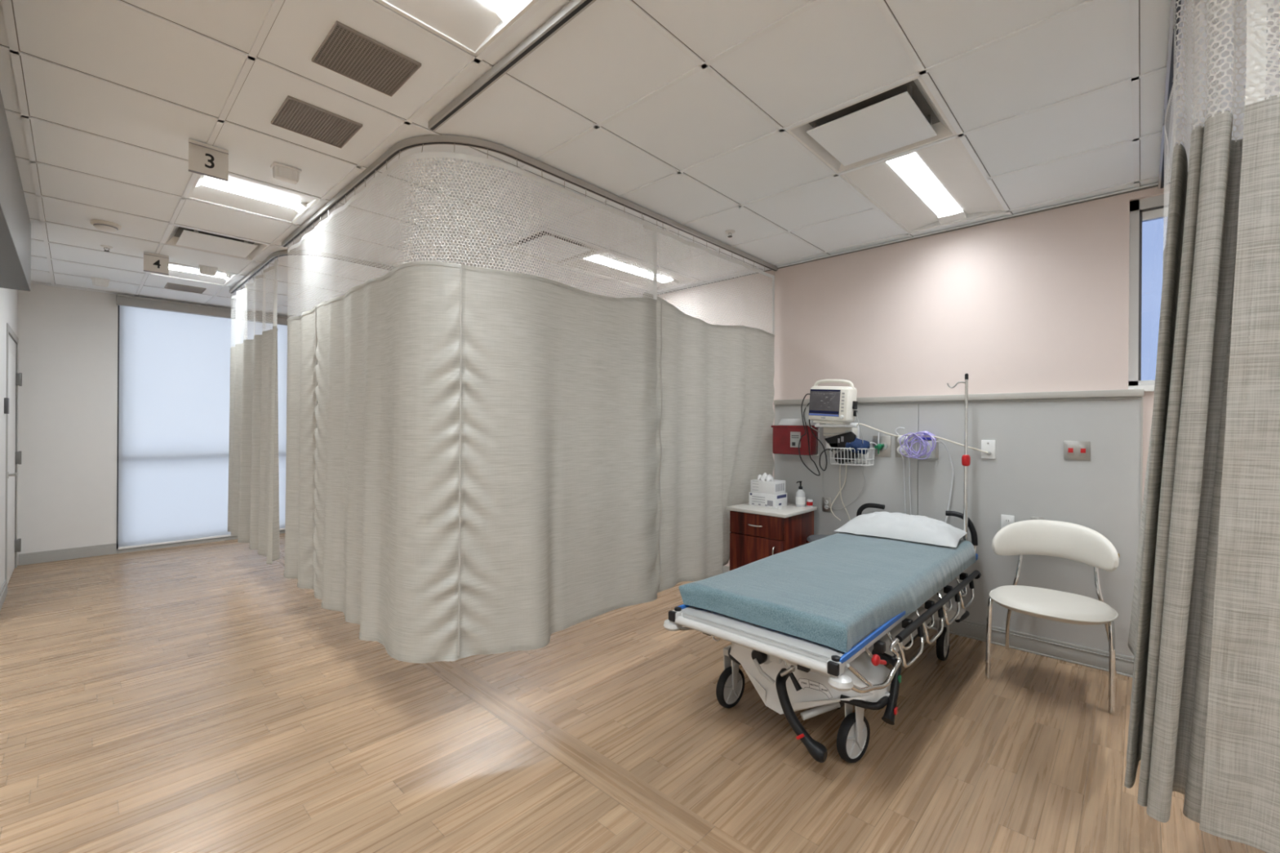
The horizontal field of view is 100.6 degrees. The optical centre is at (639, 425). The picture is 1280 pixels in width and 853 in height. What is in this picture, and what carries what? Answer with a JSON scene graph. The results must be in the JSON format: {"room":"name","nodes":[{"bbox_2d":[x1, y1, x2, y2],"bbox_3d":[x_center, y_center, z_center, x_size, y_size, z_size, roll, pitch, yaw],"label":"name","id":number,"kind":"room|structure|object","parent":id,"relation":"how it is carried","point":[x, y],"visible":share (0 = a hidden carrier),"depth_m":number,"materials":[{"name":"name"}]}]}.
{"room":"hospital room","nodes":[
{"label":"hospital room","id":0,"kind":"room"},
{"bbox_2d":[0,287,17,591],"bbox_3d":[-2.959,-0.078,0.315,11.540,3.000,2.800,0,0,43],"label":"wall","id":1,"kind":"structure","parent":0,"point":[8,297],"depth_m":4.30,"materials":[{"name":"white paint"}]},
{"bbox_2d":[0,579,7,610],"bbox_3d":[-4.915,1.350,4.083,1.040,0.115,0.014,0,0,43],"label":"baseboard","id":2,"kind":"structure","parent":1,"relation":"attached to","point":[3,592],"depth_m":4.21,"materials":[{"name":"grey plastic"}]},
{"bbox_2d":[4,397,8,413],"bbox_3d":[-5.178,-0.159,4.346,0.100,0.130,0.022,0,0,43],"label":"card reader","id":3,"kind":"object","parent":1,"relation":"attached to","point":[6,399],"visible":1,"depth_m":4.31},
{"bbox_2d":[4,323,22,584],"bbox_3d":[-5.759,0.272,4.805,1.190,2.260,0.218,0,0,43],"label":"door","id":4,"kind":"structure","parent":1,"relation":"in","point":[13,457],"depth_m":4.86,"materials":[{"name":"grey plastic"}]},
{"bbox_2d":[0,90,31,291],"bbox_3d":[-1.283,-1.166,0.409,9.040,0.474,0.726,0,0,43],"label":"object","id":5,"kind":"structure","parent":1,"relation":"attached to","point":[15,221],"depth_m":2.86,"materials":[{"name":"grey laminate"}]},
{"bbox_2d":[17,282,291,565],"bbox_3d":[-4.678,-0.092,7.036,0.180,3.000,5.025,0,0,43],"label":"wall","id":6,"kind":"structure","parent":0,"point":[68,337],"depth_m":5.54,"materials":[{"name":"white paint"}]},
{"bbox_2d":[18,542,115,565],"bbox_3d":[-5.955,1.343,5.550,0.014,0.115,0.693,0,0,43],"label":"baseboard","id":7,"kind":"structure","parent":6,"relation":"attached to","point":[35,557],"depth_m":5.53,"materials":[{"name":"grey plastic"}]},
{"bbox_2d":[116,305,284,553],"bbox_3d":[-5.186,-0.013,6.460,0.152,2.835,1.670,0,0,43],"label":"window","id":8,"kind":"structure","parent":6,"relation":"in","point":[221,539],"depth_m":5.87,"materials":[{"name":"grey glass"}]},
{"bbox_2d":[116,293,289,549],"bbox_3d":[-5.104,-0.028,6.383,0.093,2.777,1.694,0,0,43],"label":"roller shade","id":9,"kind":"object","parent":8,"relation":"attached to","point":[175,356],"visible":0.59,"depth_m":6.15,"materials":[{"name":"white fabric"}]},
{"bbox_2d":[0,533,1266,852],"bbox_3d":[-1.291,1.482,2.170,11.640,0.100,7.800,0,0,43],"label":"floor","id":10,"kind":"structure","parent":0,"point":[197,698],"depth_m":2.39,"materials":[{"name":"brown wood"}]},
{"bbox_2d":[725,502,817,570],"bbox_3d":[1.053,1.051,4.275,0.524,0.791,0.543,0,0,43],"label":"base cabinet","id":11,"kind":"object","parent":10,"relation":"on","point":[757,533],"visible":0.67,"depth_m":4.12,"materials":[{"name":"brown wood"}]},
{"bbox_2d":[748,492,786,507],"bbox_3d":[1.051,0.603,4.364,0.241,0.105,0.201,0,0,43],"label":"glove box","id":12,"kind":"object","parent":11,"relation":"on","point":[762,500],"visible":0.97,"depth_m":4.29,"materials":[{"name":"white cardboard"}]},
{"bbox_2d":[750,479,785,494],"bbox_3d":[1.051,0.500,4.363,0.221,0.099,0.183,0,0,43],"label":"glove box","id":13,"kind":"object","parent":12,"relation":"on","point":[776,486],"visible":0.98,"depth_m":4.29,"materials":[{"name":"white cardboard"}]},
{"bbox_2d":[757,472,774,481],"bbox_3d":[1.038,0.424,4.378,0.180,0.071,0.100,0,0,43],"label":"tissue","id":14,"kind":"object","parent":13,"relation":"on","point":[764,477],"visible":0.98,"depth_m":4.35,"materials":[{"name":"white paper"}]},
{"bbox_2d":[795,480,805,506],"bbox_3d":[1.301,0.555,4.308,0.077,0.205,0.077,0,0,43],"label":"pump bottle","id":15,"kind":"object","parent":11,"relation":"on","point":[800,501],"visible":1,"depth_m":4.28,"materials":[{"name":"white plastic"}]},
{"bbox_2d":[806,498,813,506],"bbox_3d":[1.371,0.628,4.296,0.048,0.060,0.049,0,0,43],"label":"jar","id":16,"kind":"object","parent":11,"relation":"on","point":[809,501],"visible":1,"depth_m":4.28,"materials":[{"name":"red plastic"}]},
{"bbox_2d":[806,534,831,543],"bbox_3d":[1.433,1.157,4.096,0.322,0.584,0.309,0,0,43],"label":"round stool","id":17,"kind":"object","parent":10,"relation":"on","point":[811,538],"visible":0.16,"depth_m":4.10,"materials":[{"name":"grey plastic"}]},
{"bbox_2d":[663,373,981,763],"bbox_3d":[1.189,0.549,2.970,0.902,1.797,2.255,0,0,43],"label":"stretcher","id":18,"kind":"object","parent":10,"relation":"on","point":[790,674],"visible":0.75,"depth_m":2.31,"materials":[{"name":"white metal"}]},
{"bbox_2d":[728,642,890,714],"bbox_3d":[0.762,1.166,2.479,0.774,0.291,0.306,0,0,43],"label":"hood","id":19,"kind":"object","parent":18,"relation":"attached to","point":[816,691],"depth_m":2.35,"materials":[{"name":"white plastic"}]},
{"bbox_2d":[920,589,969,622],"bbox_3d":[1.707,1.172,3.482,0.774,0.291,0.300,0,0,43],"label":"bed rail","id":20,"kind":"object","parent":18,"relation":"attached to","point":[964,614],"depth_m":3.20,"materials":[{"name":"plastic"}]},
{"bbox_3d":[1.198,0.805,2.995,0.740,0.098,2.030,0,0,43],"label":"mattress","id":21,"kind":"object","parent":18,"relation":"on","visible":0},
{"bbox_2d":[679,532,976,653],"bbox_3d":[1.196,0.816,2.985,0.841,0.136,2.097,0,0,43],"label":"fitted sheet","id":22,"kind":"object","parent":21,"relation":"on","point":[832,591],"visible":0.87,"depth_m":2.51,"materials":[{"name":"teal fabric"}]},
{"bbox_2d":[833,511,968,547],"bbox_3d":[1.773,0.673,3.629,0.750,0.144,0.410,0,0,41],"label":"pillow","id":23,"kind":"object","parent":22,"relation":"on","point":[898,526],"visible":1,"depth_m":3.50,"materials":[{"name":"white fabric"}]},
{"bbox_2d":[985,520,1119,714],"bbox_3d":[2.341,1.022,3.046,0.607,0.871,0.710,0,0,43],"label":"chair","id":24,"kind":"object","parent":10,"relation":"on","point":[1072,541],"visible":1,"depth_m":3.06,"materials":[{"name":"beige plastic"}]},
{"bbox_2d":[0,0,1279,316],"bbox_3d":[-1.345,-1.514,2.076,11.820,0.208,7.605,0,0,43],"label":"ceiling","id":25,"kind":"structure","parent":0,"point":[607,58],"depth_m":2.37,"materials":[{"name":"tile"}]},
{"bbox_2d":[90,276,110,287],"bbox_3d":[-5.289,-1.401,5.211,0.080,0.071,0.132,0,0,43],"label":"light","id":26,"kind":"object","parent":25,"relation":"attached to","point":[98,282],"visible":1,"depth_m":5.19,"materials":[{"name":"white plastic"}]},
{"bbox_2d":[89,219,121,232],"bbox_3d":[-3.774,-1.401,3.756,0.156,0.050,0.156,0,0,43],"label":"smoke detector","id":27,"kind":"object","parent":25,"relation":"attached to","point":[103,225],"visible":1,"depth_m":3.72,"materials":[{"name":"beige plastic"}]},
{"bbox_2d":[100,244,112,252],"bbox_3d":[-4.260,-1.410,4.246,0.072,0.039,0.072,0,0,43],"label":"sprinkler","id":28,"kind":"object","parent":25,"relation":"attached to","point":[102,246],"visible":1,"depth_m":4.24,"materials":[{"name":"white plastic"}]},
{"bbox_2d":[143,251,168,275],"bbox_3d":[-4.018,-1.344,4.416,0.021,0.158,0.156,0,0,43],"label":"sign","id":29,"kind":"object","parent":25,"relation":"hanging from","point":[153,263],"visible":1,"depth_m":4.41,"materials":[{"name":"beige plastic"}]},
{"bbox_2d":[164,282,206,293],"bbox_3d":[-4.738,-1.429,5.540,0.278,0.010,0.303,0,0,43],"label":"ceiling vent","id":30,"kind":"object","parent":25,"relation":"in","point":[169,286],"visible":1,"depth_m":5.53,"materials":[{"name":"metal"}]},
{"bbox_2d":[148,263,235,285],"bbox_3d":[-4.224,-1.483,5.023,0.591,0.114,0.576,0,0,43],"label":"ceiling light","id":31,"kind":"object","parent":25,"relation":"attached to","point":[175,271],"visible":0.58,"depth_m":5.14,"materials":[{"name":"white plastic"}]},
{"bbox_2d":[197,264,217,275],"bbox_3d":[-3.897,-1.392,4.793,0.080,0.071,0.132,0,0,43],"label":"light","id":32,"kind":"object","parent":25,"relation":"attached to","point":[205,270],"visible":1,"depth_m":4.77,"materials":[{"name":"white plastic"}]},
{"bbox_2d":[188,138,228,182],"bbox_3d":[-2.169,-1.331,2.674,0.021,0.158,0.156,0,0,43],"label":"sign","id":33,"kind":"object","parent":25,"relation":"hanging from","point":[204,159],"visible":1,"depth_m":2.67,"materials":[{"name":"beige plastic"}]},
{"bbox_2d":[164,224,269,260],"bbox_3d":[-3.319,-1.473,4.170,0.584,0.122,0.584,0,0,43],"label":"ceiling vent","id":34,"kind":"object","parent":25,"relation":"in","point":[179,236],"visible":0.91,"depth_m":4.16,"materials":[{"name":"metal"}]},
{"bbox_2d":[186,173,319,223],"bbox_3d":[-2.414,-1.471,3.317,0.591,0.114,0.576,0,0,43],"label":"ceiling light","id":35,"kind":"object","parent":25,"relation":"attached to","point":[238,193],"visible":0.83,"depth_m":3.36,"materials":[{"name":"white plastic"}]},
{"bbox_2d":[270,161,302,184],"bbox_3d":[-1.942,-1.378,2.916,0.080,0.071,0.132,0,0,43],"label":"light","id":36,"kind":"object","parent":25,"relation":"attached to","point":[282,172],"visible":1,"depth_m":2.89,"materials":[{"name":"white plastic"}]},
{"bbox_2d":[229,249,395,293],"bbox_3d":[-2.477,-1.397,5.996,2.156,0.032,3.111,0,0,43],"label":"track","id":37,"kind":"object","parent":25,"relation":"attached to","point":[270,259],"visible":0.45,"depth_m":4.53,"materials":[{"name":"metal"}]},
{"bbox_2d":[227,254,279,564],"bbox_3d":[-3.609,-0.142,4.942,1.916,2.499,0.137,0,0,43],"label":"privacy curtain","id":38,"kind":"object","parent":37,"relation":"hanging from","point":[253,495],"visible":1,"depth_m":4.74,"materials":[{"name":"fabric"}]},
{"bbox_2d":[271,95,362,148],"bbox_3d":[-1.508,-1.406,2.480,0.293,0.010,0.299,0,0,43],"label":"ceiling vent","id":39,"kind":"object","parent":25,"relation":"in","point":[295,115],"visible":1,"depth_m":2.47,"materials":[{"name":"metal"}]},
{"bbox_2d":[311,20,421,97],"bbox_3d":[-1.056,-1.403,2.055,0.286,0.010,0.299,0,0,43],"label":"ceiling vent","id":40,"kind":"object","parent":25,"relation":"in","point":[344,51],"visible":1,"depth_m":2.04,"materials":[{"name":"metal"}]},
{"bbox_2d":[375,0,538,57],"bbox_3d":[-0.603,-1.458,1.611,0.591,0.114,0.576,0,0,43],"label":"ceiling light","id":41,"kind":"object","parent":25,"relation":"attached to","point":[472,26],"visible":1,"depth_m":1.84,"materials":[{"name":"white plastic"}]},
{"bbox_2d":[428,0,595,130],"bbox_3d":[1.072,-1.371,0.544,5.600,0.032,0.032,0,0,43],"label":"track","id":42,"kind":"object","parent":25,"relation":"attached to","point":[573,8],"visible":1,"depth_m":1.99,"materials":[{"name":"metal"}]},
{"bbox_2d":[281,134,777,271],"bbox_3d":[-0.658,-1.384,3.512,4.017,0.032,1.806,0,0,-8],"label":"track","id":43,"kind":"object","parent":25,"relation":"attached to","point":[402,146],"visible":0.99,"depth_m":3.01,"materials":[{"name":"metal"}]},
{"bbox_2d":[284,143,657,663],"bbox_3d":[-1.388,-0.117,3.192,2.859,2.516,1.200,0,0,11],"label":"privacy curtain","id":44,"kind":"object","parent":43,"relation":"hanging from","point":[472,457],"visible":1,"depth_m":2.81,"materials":[{"name":"fabric"}]},
{"bbox_2d":[643,217,774,592],"bbox_3d":[0.547,-0.104,4.111,0.210,2.518,1.664,0,0,43],"label":"privacy curtain","id":45,"kind":"object","parent":43,"relation":"hanging from","point":[715,391],"visible":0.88,"depth_m":3.94,"materials":[{"name":"fabric"}]},
{"bbox_2d":[499,229,603,264],"bbox_3d":[-0.705,-1.456,4.224,0.584,0.122,0.584,0,0,43],"label":"ceiling vent","id":46,"kind":"object","parent":25,"relation":"in","point":[535,234],"visible":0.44,"depth_m":4.21,"materials":[{"name":"metal"}]},
{"bbox_2d":[561,250,696,290],"bbox_3d":[-0.074,-1.456,4.893,0.584,0.114,1.201,0,0,43],"label":"ceiling light","id":47,"kind":"object","parent":25,"relation":"attached to","point":[580,260],"visible":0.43,"depth_m":4.89,"materials":[{"name":"white plastic"}]},
{"bbox_2d":[0,0,1279,316],"bbox_3d":[-1.371,-1.406,1.990,11.540,0.032,7.445,0,0,43],"label":"ceiling grid","id":48,"kind":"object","parent":25,"relation":"attached to","point":[7,6],"depth_m":2.51,"materials":[{"name":"paint"}]},
{"bbox_2d":[724,229,735,237],"bbox_3d":[0.649,-1.377,3.829,0.072,0.039,0.072,0,0,43],"label":"sprinkler","id":49,"kind":"object","parent":25,"relation":"attached to","point":[729,232],"visible":1,"depth_m":3.82,"materials":[{"name":"white plastic"}]},
{"bbox_2d":[786,75,957,173],"bbox_3d":[1.101,-1.443,2.522,0.584,0.122,0.584,0,0,43],"label":"ceiling vent","id":50,"kind":"object","parent":25,"relation":"in","point":[905,116],"visible":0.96,"depth_m":2.50,"materials":[{"name":"white metal"}]},
{"bbox_2d":[840,137,1004,232],"bbox_3d":[1.732,-1.443,3.192,0.584,0.114,1.201,0,0,43],"label":"ceiling light","id":51,"kind":"object","parent":25,"relation":"attached to","point":[938,184],"visible":0.67,"depth_m":3.14,"materials":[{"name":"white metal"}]},
{"bbox_2d":[1158,0,1184,188],"bbox_3d":[1.914,-1.366,1.731,0.966,0.032,3.181,0,0,23],"label":"track","id":52,"kind":"object","parent":25,"relation":"attached to","point":[1170,60],"visible":0.58,"depth_m":2.06,"materials":[{"name":"metal"}]},
{"bbox_2d":[1124,0,1279,852],"bbox_3d":[2.230,-0.072,1.862,0.772,2.460,2.087,0,0,43],"label":"privacy curtain","id":53,"kind":"object","parent":52,"relation":"hanging from","point":[1204,638],"visible":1,"depth_m":1.39,"materials":[{"name":"fabric"}]},
{"bbox_2d":[657,185,1169,566],"bbox_3d":[1.192,-0.052,4.793,11.640,3.000,0.160,0,0,43],"label":"wall","id":54,"kind":"structure","parent":0,"point":[1038,301],"depth_m":3.67,"materials":[{"name":"pink paint"}]},
{"bbox_2d":[722,565,729,573],"bbox_3d":[1.130,1.390,4.723,11.420,0.115,0.014,0,0,43],"label":"baseboard","id":55,"kind":"structure","parent":54,"relation":"attached to","point":[725,569],"depth_m":5.02,"materials":[{"name":"grey plastic"}]},
{"bbox_2d":[771,418,819,455],"bbox_3d":[1.298,0.096,4.440,0.364,0.304,0.168,0,0,43],"label":"sharps container","id":56,"kind":"object","parent":54,"relation":"attached to","point":[787,434],"visible":0.83,"depth_m":4.37,"materials":[{"name":"red plastic"}]},
{"bbox_2d":[822,497,831,512],"bbox_3d":[1.521,0.646,4.335,0.075,0.117,0.011,0,0,43],"label":"wall outlet","id":57,"kind":"object","parent":54,"relation":"attached to","point":[828,504],"visible":0.98,"depth_m":4.33,"materials":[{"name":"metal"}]},
{"bbox_2d":[822,449,829,502],"bbox_3d":[1.515,0.408,4.319,0.025,0.438,0.066,0,0,-37],"label":"power cord","id":58,"kind":"object","parent":57,"relation":"attached to","point":[828,450],"visible":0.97,"depth_m":4.33,"materials":[{"name":"grey plastic"}]},
{"bbox_2d":[814,422,859,448],"bbox_3d":[1.530,0.085,4.147,0.260,0.210,0.276,0,0,43],"label":"bracket","id":59,"kind":"object","parent":54,"relation":"attached to","point":[828,428],"visible":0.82,"depth_m":4.12,"materials":[{"name":"white plastic"}]},
{"bbox_2d":[808,378,857,424],"bbox_3d":[1.474,-0.180,4.066,0.339,0.348,0.181,0,0,43],"label":"monitor","id":60,"kind":"object","parent":59,"relation":"on","point":[836,405],"visible":1,"depth_m":4.00,"materials":[{"name":"beige plastic"}]},
{"bbox_2d":[798,393,820,475],"bbox_3d":[1.337,0.074,4.236,0.181,0.652,0.070,0,0,43],"label":"cable","id":61,"kind":"object","parent":60,"relation":"hanging from","point":[803,416],"visible":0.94,"depth_m":4.25,"materials":[{"name":"black plastic"}]},
{"bbox_2d":[808,418,832,471],"bbox_3d":[1.415,0.102,4.165,0.181,0.507,0.047,0,0,24],"label":"cable","id":62,"kind":"object","parent":60,"relation":"hanging from","point":[824,450],"visible":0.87,"depth_m":4.16,"materials":[{"name":"black plastic"}]},
{"bbox_2d":[804,402,852,434],"bbox_3d":[1.468,-0.060,4.144,0.360,0.257,0.051,0,0,31],"label":"cable","id":63,"kind":"object","parent":60,"relation":"hanging from","point":[808,402],"visible":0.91,"depth_m":4.20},
{"bbox_2d":[856,411,862,443],"bbox_3d":[1.647,0.024,3.970,0.063,0.257,0.029,0,0,-17],"label":"cable","id":64,"kind":"object","parent":60,"relation":"attached to","point":[856,411],"visible":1,"depth_m":3.96,"materials":[{"name":"white plastic"}]},
{"bbox_2d":[814,424,857,426],"bbox_3d":[1.531,0.004,4.136,0.245,0.020,0.260,0,0,43],"label":"shelf","id":65,"kind":"object","parent":59,"relation":"attached to","point":[815,425],"depth_m":4.04,"materials":[{"name":"white plastic"}]},
{"bbox_2d":[828,447,875,466],"bbox_3d":[1.639,0.237,4.103,0.294,0.133,0.190,0,0,43],"label":"wire basket","id":66,"kind":"object","parent":54,"relation":"attached to","point":[861,458],"visible":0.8,"depth_m":4.06,"materials":[{"name":"white metal"}]},
{"bbox_2d":[826,443,837,448],"bbox_3d":[1.496,0.159,4.133,0.090,0.042,0.010,0,0,43],"label":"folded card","id":67,"kind":"object","parent":66,"relation":"in","point":[831,445],"visible":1,"depth_m":4.13,"materials":[{"name":"white paper"}]},
{"bbox_2d":[830,462,846,520],"bbox_3d":[1.582,0.477,4.235,0.124,0.565,0.019,0,0,36],"label":"power cord","id":68,"kind":"object","parent":66,"relation":"hanging from","point":[846,463],"visible":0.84,"depth_m":4.23,"materials":[{"name":"grey plastic"}]},
{"bbox_2d":[824,431,856,450],"bbox_3d":[1.541,0.120,4.098,0.243,0.148,0.025,0,0,43],"label":"pouch","id":69,"kind":"object","parent":66,"relation":"in","point":[841,440],"visible":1,"depth_m":4.08,"materials":[{"name":"black fabric"}]},
{"bbox_2d":[839,464,850,519],"bbox_3d":[1.632,0.536,4.203,0.019,0.512,0.113,0,0,-42],"label":"power cord","id":70,"kind":"object","parent":66,"relation":"hanging from","point":[840,464],"visible":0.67,"depth_m":4.23,"materials":[{"name":"grey plastic"}]},
{"bbox_2d":[833,450,857,463],"bbox_3d":[1.598,0.239,4.125,0.169,0.126,0.140,0,0,43],"label":"blood pressure cuff","id":71,"kind":"object","parent":66,"relation":"in","point":[837,455],"visible":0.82,"depth_m":4.08,"materials":[{"name":"black"}]},
{"bbox_2d":[826,462,865,510],"bbox_3d":[1.627,0.478,4.217,0.320,0.397,0.023,0,0,43],"label":"power cord","id":72,"kind":"object","parent":66,"relation":"hanging from","point":[861,463],"visible":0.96,"depth_m":4.13,"materials":[{"name":"grey plastic"}]},
{"bbox_2d":[844,437,870,454],"bbox_3d":[1.661,0.156,4.060,0.172,0.131,0.168,0,0,43],"label":"blood pressure cuff","id":73,"kind":"object","parent":66,"relation":"in","point":[857,443],"visible":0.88,"depth_m":4.00,"materials":[{"name":"blue fabric"}]},
{"bbox_2d":[872,431,891,457],"bbox_3d":[1.821,0.145,4.023,0.134,0.187,0.060,0,0,43],"label":"outlet","id":74,"kind":"object","parent":54,"relation":"attached to","point":[883,447],"visible":1,"depth_m":4.02,"materials":[{"name":"metal"}]},
{"bbox_2d":[895,435,913,457],"bbox_3d":[1.956,0.160,3.930,0.118,0.159,0.008,0,0,43],"label":"outlet","id":75,"kind":"object","parent":54,"relation":"attached to","point":[899,455],"depth_m":3.96,"materials":[{"name":"metal"}]},
{"bbox_2d":[894,426,909,454],"bbox_3d":[1.921,0.115,3.911,0.092,0.204,0.070,0,0,43],"label":"suction regulator","id":76,"kind":"object","parent":75,"relation":"attached to","point":[902,440],"visible":0.77,"depth_m":3.89,"materials":[{"name":"white plastic"}]},
{"bbox_2d":[900,454,906,514],"bbox_3d":[1.941,0.502,3.912,0.043,0.582,0.028,0,0,43],"label":"tube","id":77,"kind":"object","parent":76,"relation":"hanging from","point":[900,455],"visible":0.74,"depth_m":3.92,"materials":[{"name":"grey plastic"}]},
{"bbox_2d":[906,453,911,515],"bbox_3d":[1.970,0.502,3.884,0.043,0.582,0.028,0,0,43],"label":"tube","id":78,"kind":"object","parent":76,"relation":"hanging from","point":[907,454],"visible":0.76,"depth_m":3.89,"materials":[{"name":"grey plastic"}]},
{"bbox_2d":[911,440,935,457],"bbox_3d":[2.026,0.169,3.799,0.130,0.120,0.087,0,0,43],"label":"holder","id":79,"kind":"object","parent":54,"relation":"attached to","point":[916,446],"visible":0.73,"depth_m":3.77,"materials":[{"name":"white plastic"}]},
{"bbox_2d":[911,431,936,439],"bbox_3d":[2.028,0.072,3.796,0.150,0.064,0.072,0,0,43],"label":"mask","id":80,"kind":"object","parent":79,"relation":"in","point":[927,432],"visible":0.54,"depth_m":3.76,"materials":[{"name":"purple plastic"}]},
{"bbox_2d":[933,440,954,523],"bbox_3d":[2.112,0.432,3.701,0.135,0.647,0.028,0,0,-1],"label":"tube","id":81,"kind":"object","parent":79,"relation":"hanging from","point":[943,443],"visible":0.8,"depth_m":3.70,"materials":[{"name":"grey plastic"}]},
{"bbox_2d":[899,431,936,459],"bbox_3d":[1.966,0.142,3.763,0.246,0.196,0.066,0,0,43],"label":"tubing","id":82,"kind":"object","parent":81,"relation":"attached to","point":[910,436],"visible":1,"depth_m":3.75,"materials":[{"name":"purple plastic"}]},
{"bbox_2d":[919,438,938,459],"bbox_3d":[2.076,0.168,3.817,0.122,0.146,0.008,0,0,43],"label":"outlet","id":83,"kind":"object","parent":54,"relation":"attached to","point":[936,457],"depth_m":3.78,"materials":[{"name":"metal"}]},
{"bbox_2d":[773,388,1143,677],"bbox_3d":[2.032,0.620,3.859,2.353,1.668,0.040,0,0,43],"label":"wall panel","id":84,"kind":"object","parent":54,"relation":"attached to","point":[1028,475],"depth_m":3.46,"materials":[{"name":"grey plastic"}]},
{"bbox_2d":[981,440,995,458],"bbox_3d":[2.334,0.161,3.565,0.080,0.125,0.022,0,0,43],"label":"station","id":85,"kind":"object","parent":54,"relation":"attached to","point":[988,446],"visible":1,"depth_m":3.56,"materials":[{"name":"white plastic"}]},
{"bbox_2d":[856,423,987,453],"bbox_3d":[1.989,0.089,3.814,0.879,0.205,0.094,0,0,42],"label":"cable","id":86,"kind":"object","parent":85,"relation":"attached to","point":[857,424],"visible":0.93,"depth_m":3.72,"materials":[{"name":"white plastic"}]},
{"bbox_2d":[1000,514,1014,528],"bbox_3d":[2.416,0.647,3.493,0.072,0.114,0.011,0,0,43],"label":"wall outlet","id":87,"kind":"object","parent":54,"relation":"attached to","point":[1006,520],"visible":0.59,"depth_m":3.49,"materials":[{"name":"white plastic"}]},
{"bbox_2d":[1004,518,1010,523],"bbox_3d":[2.414,0.627,3.491,0.033,0.033,0.004,0,0,43],"label":"receptacle","id":88,"kind":"object","parent":87,"relation":"attached to","point":[1006,520],"depth_m":3.49,"materials":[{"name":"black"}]},
{"bbox_2d":[1030,516,1044,519],"bbox_3d":[2.530,0.642,3.384,0.072,0.114,0.011,0,0,43],"label":"wall outlet","id":89,"kind":"object","parent":54,"relation":"attached to","point":[1031,517],"visible":0.13,"depth_m":3.39,"materials":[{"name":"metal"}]},
{"bbox_2d":[1063,440,1090,460],"bbox_3d":[2.673,0.154,3.253,0.125,0.116,0.011,0,0,43],"label":"outlet","id":90,"kind":"object","parent":54,"relation":"attached to","point":[1073,450],"visible":1,"depth_m":3.25,"materials":[{"name":"metal"}]},
{"bbox_2d":[1066,444,1074,456],"bbox_3d":[2.650,0.154,3.272,0.034,0.068,0.004,0,0,43],"label":"receptacle","id":91,"kind":"object","parent":90,"relation":"attached to","point":[1070,448],"depth_m":3.27,"materials":[{"name":"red plastic"}]},
{"bbox_2d":[1079,444,1086,456],"bbox_3d":[2.693,0.154,3.231,0.034,0.068,0.004,0,0,43],"label":"receptacle","id":92,"kind":"object","parent":90,"relation":"attached to","point":[1082,448],"depth_m":3.23,"materials":[{"name":"red plastic"}]},
{"bbox_2d":[1128,193,1169,391],"bbox_3d":[3.263,-0.755,2.804,1.005,1.125,0.140,0,0,43],"label":"window","id":93,"kind":"structure","parent":54,"relation":"in","point":[1148,209],"depth_m":3.11,"materials":[{"name":"white metal"}]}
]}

